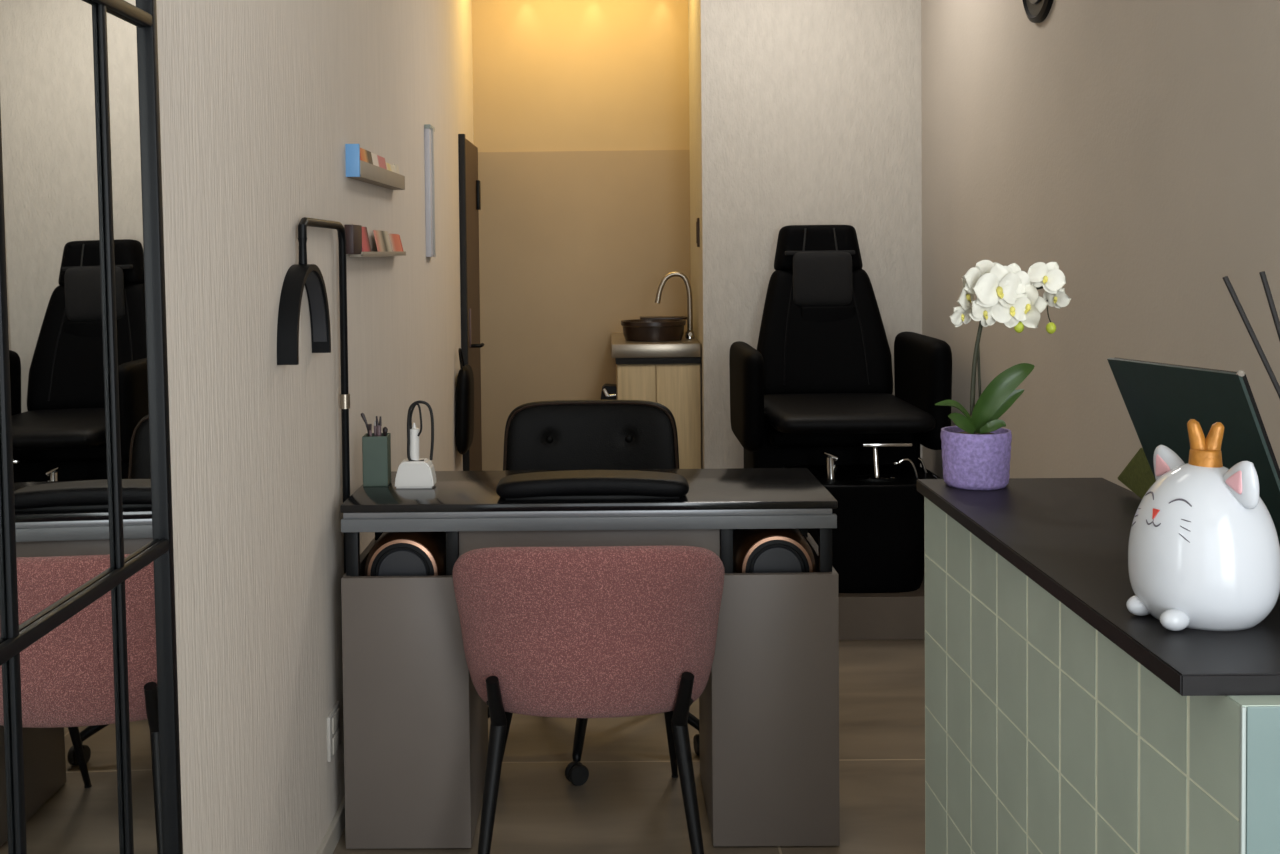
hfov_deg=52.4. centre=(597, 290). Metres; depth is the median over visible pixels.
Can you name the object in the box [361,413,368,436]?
brush
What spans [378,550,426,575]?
grille
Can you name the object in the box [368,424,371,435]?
cuticle pusher
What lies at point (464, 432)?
hanging bag
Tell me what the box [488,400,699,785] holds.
office chair
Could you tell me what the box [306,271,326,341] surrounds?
diffuser
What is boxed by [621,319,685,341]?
basin
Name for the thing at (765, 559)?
grille
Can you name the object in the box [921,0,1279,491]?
wall
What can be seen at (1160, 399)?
tablet
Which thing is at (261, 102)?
wall
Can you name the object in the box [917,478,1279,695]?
countertop
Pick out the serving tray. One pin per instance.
(641, 317)
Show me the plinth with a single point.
(862, 616)
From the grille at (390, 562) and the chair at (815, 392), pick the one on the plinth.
the chair at (815, 392)
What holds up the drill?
on the desk
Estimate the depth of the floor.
3.10 m
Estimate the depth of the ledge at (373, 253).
3.26 m
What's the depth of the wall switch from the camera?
5.30 m
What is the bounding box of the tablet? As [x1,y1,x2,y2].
[1107,357,1279,544]
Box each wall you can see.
[156,0,473,853]
[472,0,688,151]
[688,0,921,468]
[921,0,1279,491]
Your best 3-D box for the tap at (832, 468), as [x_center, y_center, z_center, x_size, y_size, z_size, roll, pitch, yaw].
[0.780,0.583,4.348,0.053,0.096,0.035,-1,2,0]
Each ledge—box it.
[345,144,404,189]
[348,250,405,256]
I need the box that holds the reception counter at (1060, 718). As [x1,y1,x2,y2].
[917,478,1279,853]
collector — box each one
[365,532,445,575]
[733,529,815,572]
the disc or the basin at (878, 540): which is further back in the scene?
the basin at (878, 540)
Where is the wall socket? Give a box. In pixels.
[326,701,340,761]
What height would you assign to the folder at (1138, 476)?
0.084 m
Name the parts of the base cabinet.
door, shadow rail, door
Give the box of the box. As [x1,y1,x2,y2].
[344,224,361,253]
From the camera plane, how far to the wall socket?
2.78 m
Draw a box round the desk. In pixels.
[340,468,839,848]
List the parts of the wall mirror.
frame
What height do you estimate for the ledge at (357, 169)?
0.076 m
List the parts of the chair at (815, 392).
armrest, backrest, seat, foot rest post, armrest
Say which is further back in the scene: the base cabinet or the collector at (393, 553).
the base cabinet
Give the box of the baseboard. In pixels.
[317,796,344,853]
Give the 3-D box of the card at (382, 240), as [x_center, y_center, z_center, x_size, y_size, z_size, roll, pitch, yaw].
[-0.558,-0.127,3.388,0.016,0.059,0.194,-1,2,0]
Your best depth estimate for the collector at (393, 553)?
2.79 m
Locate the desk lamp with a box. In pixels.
[277,217,349,573]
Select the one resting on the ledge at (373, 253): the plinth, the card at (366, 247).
the card at (366, 247)
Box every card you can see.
[360,148,372,163]
[362,227,370,251]
[371,153,386,169]
[373,230,391,251]
[386,163,395,172]
[388,234,402,251]
[394,164,399,173]
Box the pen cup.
[362,433,390,486]
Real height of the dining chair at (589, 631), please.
0.710 m
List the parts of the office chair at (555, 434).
leg, backrest, leg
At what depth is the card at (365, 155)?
3.17 m
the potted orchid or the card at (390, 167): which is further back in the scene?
the card at (390, 167)
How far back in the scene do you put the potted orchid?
2.02 m
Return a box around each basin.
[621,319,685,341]
[780,463,940,592]
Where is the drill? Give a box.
[395,400,435,487]
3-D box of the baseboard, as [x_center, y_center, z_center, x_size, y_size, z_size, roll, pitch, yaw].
[-0.558,1.144,3.428,0.012,0.050,3.530,-1,2,0]
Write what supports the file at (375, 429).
in the pen cup
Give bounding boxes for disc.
[1022,0,1052,22]
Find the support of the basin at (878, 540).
in the chair at (815, 392)
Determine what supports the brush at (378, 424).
in the pen cup
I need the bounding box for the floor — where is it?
[333,639,924,853]
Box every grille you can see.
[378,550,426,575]
[753,547,801,572]
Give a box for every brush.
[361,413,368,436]
[376,416,381,435]
[382,427,387,435]
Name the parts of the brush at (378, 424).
handle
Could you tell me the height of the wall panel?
1.720 m
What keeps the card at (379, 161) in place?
on the ledge at (357, 169)
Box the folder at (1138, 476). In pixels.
[1118,448,1155,498]
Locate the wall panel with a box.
[478,150,690,470]
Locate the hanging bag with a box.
[455,348,473,454]
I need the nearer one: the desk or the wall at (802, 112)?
the desk
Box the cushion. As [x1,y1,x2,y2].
[793,252,851,305]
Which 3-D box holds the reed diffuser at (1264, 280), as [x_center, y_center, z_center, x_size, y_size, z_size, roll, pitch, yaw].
[0.684,0.155,1.270,0.146,0.350,0.058,-1,2,0]
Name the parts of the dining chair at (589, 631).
leg, leg, backrest, leg, leg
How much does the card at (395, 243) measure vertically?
0.053 m
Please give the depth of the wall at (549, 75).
5.89 m
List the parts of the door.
frame, lock plate, handle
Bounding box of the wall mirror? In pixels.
[0,0,182,853]
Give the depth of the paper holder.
5.28 m
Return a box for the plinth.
[839,571,924,639]
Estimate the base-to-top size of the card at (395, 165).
0.063 m
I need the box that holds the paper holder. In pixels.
[601,383,616,399]
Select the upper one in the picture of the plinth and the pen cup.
the pen cup
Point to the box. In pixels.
(353, 233)
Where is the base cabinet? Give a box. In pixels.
[611,333,700,468]
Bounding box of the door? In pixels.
[458,134,483,470]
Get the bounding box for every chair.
[452,545,724,853]
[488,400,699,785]
[729,225,951,592]
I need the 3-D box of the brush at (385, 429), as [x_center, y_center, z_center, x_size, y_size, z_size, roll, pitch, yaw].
[-0.486,0.374,2.979,0.014,0.127,0.011,0,2,23]
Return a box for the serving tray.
[640,316,686,319]
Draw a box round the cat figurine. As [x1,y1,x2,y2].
[1126,419,1279,630]
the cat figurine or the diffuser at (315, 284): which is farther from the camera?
the diffuser at (315, 284)
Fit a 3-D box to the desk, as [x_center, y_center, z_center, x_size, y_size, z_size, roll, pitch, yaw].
[-0.012,0.807,2.954,1.048,0.734,0.422,-1,2,0]
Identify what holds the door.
in the wall at (261, 102)
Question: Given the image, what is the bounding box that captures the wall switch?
[696,218,699,246]
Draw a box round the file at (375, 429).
[374,420,376,435]
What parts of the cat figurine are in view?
crown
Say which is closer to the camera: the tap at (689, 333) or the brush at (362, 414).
the brush at (362, 414)
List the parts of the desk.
post, post, post, modesty panel, post, post, post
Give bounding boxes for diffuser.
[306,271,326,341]
[1223,271,1279,398]
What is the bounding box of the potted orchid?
[935,260,1070,489]
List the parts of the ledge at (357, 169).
panel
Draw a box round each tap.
[655,271,694,338]
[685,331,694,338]
[823,451,837,479]
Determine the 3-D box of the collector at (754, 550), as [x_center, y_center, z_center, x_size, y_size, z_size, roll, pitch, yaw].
[0.386,0.596,2.880,0.176,0.176,0.204,-1,2,0]

